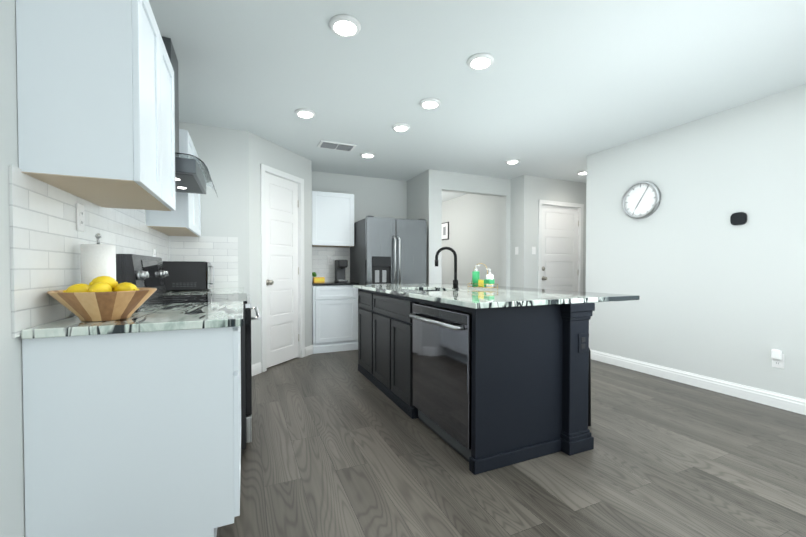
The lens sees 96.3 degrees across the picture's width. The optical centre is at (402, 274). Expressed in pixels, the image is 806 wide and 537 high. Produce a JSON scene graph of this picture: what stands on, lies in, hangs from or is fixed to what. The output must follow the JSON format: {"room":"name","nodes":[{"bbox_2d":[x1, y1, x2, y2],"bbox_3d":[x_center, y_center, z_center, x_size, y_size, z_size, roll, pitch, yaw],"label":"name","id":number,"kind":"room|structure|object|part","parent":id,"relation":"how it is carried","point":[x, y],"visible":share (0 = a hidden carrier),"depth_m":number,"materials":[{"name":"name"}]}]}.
{"room":"kitchen","nodes":[
{"label":"kitchen","id":0,"kind":"room"},
{"bbox_2d":[0,0,145,536],"bbox_3d":[-1.121,-0.155,0.776,0.120,2.500,8.420,0,1,-24],"label":"wall","id":1,"kind":"structure","parent":0,"point":[12,500],"depth_m":1.09,"materials":[{"name":"grey paint"}]},
{"bbox_2d":[9,165,169,337],"bbox_3d":[-1.699,-0.277,2.248,0.008,0.905,2.516,0,1,-24],"label":"backsplash","id":2,"kind":"structure","parent":1,"relation":"attached to","point":[47,238],"depth_m":1.31,"materials":[{"name":"tile"}]},
{"bbox_2d":[76,203,84,231],"bbox_3d":[-1.380,-0.243,1.545,0.008,0.116,0.072,0,1,-24],"label":"outlet","id":3,"kind":"object","parent":2,"relation":"attached to","point":[80,225],"visible":1,"depth_m":1.53,"materials":[{"name":"white plastic"}]},
{"bbox_2d":[16,0,175,210],"bbox_3d":[-1.213,-0.699,1.526,0.318,0.738,0.716,0,1,-24],"label":"upper cabinet","id":4,"kind":"object","parent":1,"relation":"attached to","point":[96,102],"visible":1,"depth_m":1.22,"materials":[{"name":"white wood"}]},
{"bbox_2d":[146,129,200,236],"bbox_3d":[-1.913,-0.726,3.054,0.268,0.735,0.846,0,1,-24],"label":"upper cabinet","id":5,"kind":"object","parent":1,"relation":"attached to","point":[184,219],"visible":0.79,"depth_m":2.72,"materials":[{"name":"white wood"}]},
{"bbox_2d":[161,36,217,196],"bbox_3d":[-1.469,-1.003,2.302,0.464,0.851,0.754,0,1,-24],"label":"range hood","id":6,"kind":"object","parent":1,"relation":"attached to","point":[192,174],"visible":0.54,"depth_m":2.26,"materials":[{"name":"grey metal"}]},
{"bbox_2d":[179,122,249,294],"bbox_3d":[-1.913,-0.202,3.595,0.700,2.500,0.120,0,1,-24],"label":"wall","id":7,"kind":"structure","parent":0,"point":[223,154],"depth_m":3.59,"materials":[{"name":"grey paint"}]},
{"bbox_2d":[169,236,237,287],"bbox_3d":[-1.931,-0.109,3.518,0.587,0.527,0.008,0,1,-24],"label":"backsplash","id":8,"kind":"structure","parent":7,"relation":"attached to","point":[220,254],"depth_m":3.55,"materials":[{"name":"tile"}]},
{"bbox_2d":[248,131,311,365],"bbox_3d":[-1.430,-0.212,4.201,0.120,2.500,1.070,0,1,21],"label":"wall","id":9,"kind":"structure","parent":0,"point":[268,153],"depth_m":3.83,"materials":[{"name":"grey paint"}]},
{"bbox_2d":[265,172,298,367],"bbox_3d":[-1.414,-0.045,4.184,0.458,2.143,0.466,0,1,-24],"label":"pantry door","id":10,"kind":"structure","parent":9,"relation":"in","point":[282,274],"depth_m":4.19,"materials":[{"name":"white wood"}]},
{"bbox_2d":[260,164,304,371],"bbox_3d":[-1.426,-0.070,4.191,0.137,2.217,0.732,0,1,21],"label":"door frame","id":11,"kind":"structure","parent":9,"relation":"attached to","point":[301,283],"depth_m":4.16,"materials":[{"name":"white wood"}]},
{"bbox_2d":[312,171,406,222],"bbox_3d":[-1.349,-0.228,5.208,3.270,2.500,0.120,0,1,-24],"label":"wall","id":12,"kind":"structure","parent":0,"point":[380,197],"depth_m":5.49,"materials":[{"name":"grey paint"}]},
{"bbox_2d":[312,247,349,281],"bbox_3d":[-1.087,-0.142,5.255,0.633,0.535,0.008,0,1,-24],"label":"backsplash","id":13,"kind":"structure","parent":12,"relation":"attached to","point":[321,267],"depth_m":5.25,"materials":[{"name":"tile"}]},
{"bbox_2d":[328,257,332,264],"bbox_3d":[-1.059,-0.199,5.257,0.072,0.116,0.008,0,1,-24],"label":"outlet","id":14,"kind":"object","parent":13,"relation":"attached to","point":[330,260],"visible":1,"depth_m":5.25,"materials":[{"name":"white plastic"}]},
{"bbox_2d":[312,191,353,247],"bbox_3d":[-1.017,-0.761,5.096,0.588,0.730,0.333,0,1,-24],"label":"upper cabinet","id":15,"kind":"object","parent":12,"relation":"attached to","point":[332,219],"visible":1,"depth_m":4.95,"materials":[{"name":"white wood"}]},
{"bbox_2d":[407,169,435,282],"bbox_3d":[-0.276,-0.253,6.679,0.120,2.500,3.450,0,1,-24],"label":"wall","id":16,"kind":"structure","parent":0,"point":[421,195],"depth_m":5.12,"materials":[{"name":"grey paint"}]},
{"bbox_2d":[436,170,510,286],"bbox_3d":[1.054,-0.232,5.445,1.320,2.500,0.120,0,1,-24],"label":"wall","id":17,"kind":"structure","parent":0,"point":[447,181],"depth_m":5.42,"materials":[{"name":"grey paint"}]},
{"bbox_2d":[149,0,805,201],"bbox_3d":[1.298,-1.496,3.227,6.900,0.100,11.600,0,1,-24],"label":"ceiling","id":18,"kind":"structure","parent":0,"point":[560,89],"depth_m":2.58,"materials":[{"name":"white paint"}]},
{"bbox_2d":[295,108,315,117],"bbox_3d":[-0.873,-1.436,3.223,0.180,0.020,0.180,0,1,-24],"label":"recessed light","id":19,"kind":"object","parent":18,"relation":"in","point":[304,113],"visible":0.98,"depth_m":3.19,"materials":[{"name":"white plastic"}]},
{"bbox_2d":[317,140,356,151],"bbox_3d":[-0.750,-1.451,4.086,0.400,0.017,0.220,0,1,-24],"label":"ceiling vent","id":20,"kind":"object","parent":18,"relation":"in","point":[335,145],"visible":1,"depth_m":4.06,"materials":[{"name":"white metal"}]},
{"bbox_2d":[329,14,360,36],"bbox_3d":[-0.331,-1.417,2.064,0.180,0.020,0.180,0,1,-24],"label":"recessed light","id":21,"kind":"object","parent":18,"relation":"in","point":[342,25],"visible":0.98,"depth_m":2.04,"materials":[{"name":"white plastic"}]},
{"bbox_2d":[360,152,374,157],"bbox_3d":[-0.430,-1.455,4.401,0.180,0.020,0.180,0,1,-24],"label":"recessed light","id":22,"kind":"object","parent":18,"relation":"in","point":[367,154],"visible":1,"depth_m":4.38,"materials":[{"name":"white plastic"}]},
{"bbox_2d":[392,123,409,131],"bbox_3d":[-0.020,-1.441,3.544,0.180,0.020,0.180,0,1,-24],"label":"recessed light","id":23,"kind":"object","parent":18,"relation":"in","point":[400,127],"visible":1,"depth_m":3.51,"materials":[{"name":"white plastic"}]},
{"bbox_2d":[419,98,440,108],"bbox_3d":[0.228,-1.432,3.030,0.180,0.020,0.180,0,1,-24],"label":"recessed light","id":24,"kind":"object","parent":18,"relation":"in","point":[429,103],"visible":1,"depth_m":3.00,"materials":[{"name":"white plastic"}]},
{"bbox_2d":[467,53,493,69],"bbox_3d":[0.519,-1.422,2.416,0.180,0.020,0.180,0,1,-24],"label":"recessed light","id":25,"kind":"object","parent":18,"relation":"in","point":[479,61],"visible":0.98,"depth_m":2.39,"materials":[{"name":"white plastic"}]},
{"bbox_2d":[506,159,519,163],"bbox_3d":[1.419,-1.459,4.668,0.180,0.020,0.180,0,1,-24],"label":"recessed light","id":26,"kind":"object","parent":18,"relation":"in","point":[512,161],"visible":1,"depth_m":4.63,"materials":[{"name":"white plastic"}]},
{"bbox_2d":[577,171,586,174],"bbox_3d":[2.610,-1.468,5.213,0.180,0.020,0.180,0,1,-24],"label":"recessed light","id":27,"kind":"object","parent":18,"relation":"in","point":[581,172],"visible":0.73,"depth_m":5.21,"materials":[{"name":"white plastic"}]},
{"bbox_2d":[441,175,530,287],"bbox_3d":[1.103,-0.260,7.122,0.120,2.500,3.750,0,1,-24],"label":"wall","id":28,"kind":"structure","parent":0,"point":[474,239],"depth_m":6.22,"materials":[{"name":"grey paint"}]},
{"bbox_2d":[442,222,448,239],"bbox_3d":[0.867,-0.896,7.472,0.021,0.360,0.300,0,1,-24],"label":"framed picture","id":29,"kind":"object","parent":28,"relation":"attached to","point":[445,230],"visible":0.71,"depth_m":7.43,"materials":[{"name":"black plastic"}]},
{"bbox_2d":[216,350,805,536],"bbox_3d":[1.298,1.104,3.270,6.900,0.100,11.600,0,1,-24],"label":"floor","id":30,"kind":"structure","parent":0,"point":[340,445],"depth_m":1.97,"materials":[{"name":"grey wood"}]},
{"bbox_2d":[22,326,240,536],"bbox_3d":[-1.087,0.638,1.646,0.627,0.884,0.794,0,1,-24],"label":"base cabinet","id":31,"kind":"object","parent":30,"relation":"on","point":[137,434],"visible":0.81,"depth_m":1.27,"materials":[{"name":"white wood"}]},
{"bbox_2d":[21,301,243,338],"bbox_3d":[-1.071,0.180,1.633,0.637,0.030,0.819,0,1,-24],"label":"countertop","id":32,"kind":"structure","parent":31,"relation":"on","point":[164,317],"depth_m":1.34,"materials":[{"name":"stone"}]},
{"bbox_2d":[80,233,115,284],"bbox_3d":[-1.289,-0.004,1.529,0.136,0.340,0.136,0,1,-24],"label":"paper towel holder","id":33,"kind":"object","parent":32,"relation":"on","point":[98,259],"visible":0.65,"depth_m":1.48,"materials":[{"name":"white paper"}]},
{"bbox_2d":[47,276,156,321],"bbox_3d":[-1.127,0.087,1.369,0.320,0.164,0.320,0,1,-24],"label":"fruit bowl","id":34,"kind":"object","parent":32,"relation":"on","point":[103,298],"visible":1,"depth_m":1.29,"materials":[{"name":"brown wood"}]},
{"bbox_2d":[116,254,260,448],"bbox_3d":[-1.342,0.461,2.382,0.735,1.155,0.754,0,1,-24],"label":"stove","id":35,"kind":"object","parent":30,"relation":"on","point":[140,271],"visible":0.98,"depth_m":2.16,"materials":[{"name":"black metal"}]},
{"bbox_2d":[312,285,357,353],"bbox_3d":[-0.988,0.583,5.024,0.608,0.884,0.528,0,1,-24],"label":"base cabinet","id":36,"kind":"object","parent":30,"relation":"on","point":[334,318],"visible":0.94,"depth_m":4.78,"materials":[{"name":"white wood"}]},
{"bbox_2d":[312,281,358,285],"bbox_3d":[-0.983,0.125,5.009,0.611,0.030,0.530,0,1,-24],"label":"countertop","id":37,"kind":"structure","parent":36,"relation":"on","point":[334,283],"depth_m":4.78,"materials":[{"name":"black"}]},
{"bbox_2d":[313,277,324,282],"bbox_3d":[-1.134,0.074,4.860,0.140,0.074,0.100,0,1,-24],"label":"snack box","id":38,"kind":"object","parent":37,"relation":"on","point":[318,279],"visible":1,"depth_m":4.82,"materials":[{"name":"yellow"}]},
{"bbox_2d":[334,260,347,281],"bbox_3d":[-0.870,-0.049,5.078,0.140,0.314,0.250,0,1,-24],"label":"coffee maker","id":39,"kind":"object","parent":37,"relation":"on","point":[341,266],"visible":1,"depth_m":5.06,"materials":[{"name":"grey plastic"}]},
{"bbox_2d":[350,216,426,307],"bbox_3d":[-0.217,0.129,5.144,0.870,1.787,0.860,0,1,-24],"label":"fridge","id":40,"kind":"object","parent":30,"relation":"on","point":[388,250],"visible":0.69,"depth_m":4.80,"materials":[{"name":"grey metal"}]},
{"bbox_2d":[354,283,639,474],"bbox_3d":[0.511,0.591,3.157,1.295,0.930,2.277,0,1,-24],"label":"kitchen island","id":41,"kind":"object","parent":30,"relation":"on","point":[529,381],"depth_m":2.15,"materials":[{"name":"black paint"}]},
{"bbox_2d":[409,303,471,461],"bbox_3d":[0.458,0.640,2.416,0.659,0.855,0.718,0,1,-24],"label":"dishwasher","id":42,"kind":"object","parent":41,"relation":"in","point":[442,350],"visible":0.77,"depth_m":2.22,"materials":[{"name":"grey metal"}]},
{"bbox_2d":[435,247,457,288],"bbox_3d":[0.398,-0.063,3.221,0.183,0.374,0.166,0,1,-24],"label":"faucet","id":43,"kind":"object","parent":41,"relation":"on","point":[455,283],"visible":1,"depth_m":3.20,"materials":[{"name":"black metal"}]},
{"bbox_2d":[468,263,497,288],"bbox_3d":[0.681,0.014,3.090,0.105,0.222,0.235,-1,1,-44],"label":"soap caddy","id":44,"kind":"object","parent":41,"relation":"on","point":[487,282],"visible":1,"depth_m":3.07,"materials":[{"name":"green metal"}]},
{"bbox_3d":[0.510,0.240,3.155,1.295,0.230,2.270,0,1,-24],"label":"kitchen island top","id":45,"kind":"part","parent":41,"relation":"part of","materials":[{"name":"white stone"}]},
{"bbox_2d":[588,348,590,425],"bbox_3d":[1.088,0.737,2.625,0.366,0.655,0.366,0,1,-24],"label":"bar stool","id":46,"kind":"object","parent":30,"relation":"on","point":[589,396],"visible":0.08,"depth_m":2.53,"materials":[{"name":"black"}]},
{"bbox_3d":[-1.736,0.614,3.123,0.627,0.884,0.904,0,1,-24],"label":"base cabinet","id":47,"kind":"object","parent":30,"relation":"on","visible":0},
{"bbox_2d":[166,288,243,294],"bbox_3d":[-1.723,0.156,3.117,0.637,0.030,0.899,0,1,-24],"label":"countertop","id":48,"kind":"structure","parent":47,"relation":"on","point":[212,291],"depth_m":3.02,"materials":[{"name":"stone"}]},
{"bbox_2d":[162,261,213,290],"bbox_3d":[-1.921,0.012,3.268,0.359,0.252,0.444,0,1,-24],"label":"microwave","id":49,"kind":"object","parent":48,"relation":"on","point":[189,275],"visible":0.98,"depth_m":3.07,"materials":[{"name":"black metal"}]},
{"bbox_2d":[530,176,585,291],"bbox_3d":[2.671,-0.238,5.828,1.710,2.500,0.120,0,1,-24],"label":"wall","id":50,"kind":"structure","parent":0,"point":[548,189],"depth_m":5.55,"materials":[{"name":"grey paint"}]},
{"bbox_2d":[542,205,578,290],"bbox_3d":[2.487,-0.037,5.698,0.819,2.078,0.106,0,1,-24],"label":"door","id":51,"kind":"structure","parent":50,"relation":"in","point":[560,224],"depth_m":5.72,"materials":[{"name":"white wood"}]},
{"bbox_2d":[538,200,583,291],"bbox_3d":[2.468,-0.063,5.733,0.944,2.152,0.137,0,1,-24],"label":"door frame","id":52,"kind":"structure","parent":50,"relation":"attached to","point":[580,207],"depth_m":5.72,"materials":[{"name":"white wood"}]},
{"bbox_2d":[586,84,805,398],"bbox_3d":[3.584,-0.170,1.653,0.120,2.500,6.240,0,1,-24],"label":"wall","id":53,"kind":"structure","parent":0,"point":[722,297],"depth_m":3.27,"materials":[{"name":"grey paint"}]},
{"bbox_2d":[622,181,660,218],"bbox_3d":[2.527,-0.791,3.844,0.042,0.396,0.396,0,1,-24],"label":"wall clock","id":54,"kind":"object","parent":53,"relation":"attached to","point":[641,199],"visible":0.98,"depth_m":3.83,"materials":[{"name":"silver metal"}]},
{"bbox_2d":[590,349,805,414],"bbox_3d":[3.522,1.023,1.646,0.014,0.115,6.240,0,1,-24],"label":"baseboard","id":55,"kind":"structure","parent":53,"relation":"attached to","point":[780,401],"depth_m":3.28,"materials":[{"name":"white wood"}]},
{"bbox_2d":[730,212,746,224],"bbox_3d":[2.873,-0.476,3.087,0.022,0.108,0.108,0,1,-24],"label":"thermostat","id":56,"kind":"object","parent":53,"relation":"attached to","point":[738,218],"visible":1,"depth_m":3.08,"materials":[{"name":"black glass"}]},
{"bbox_2d":[772,354,783,368],"bbox_3d":[2.984,0.685,2.871,0.008,0.116,0.072,0,1,-24],"label":"outlet","id":57,"kind":"object","parent":53,"relation":"attached to","point":[778,363],"visible":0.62,"depth_m":2.87,"materials":[{"name":"white plastic"}]},
{"bbox_2d":[771,349,781,359],"bbox_3d":[2.963,0.635,2.861,0.036,0.080,0.060,0,1,-24],"label":"light","id":58,"kind":"object","parent":57,"relation":"attached to","point":[776,354],"visible":1,"depth_m":2.85,"materials":[{"name":"white plastic"}]}
]}

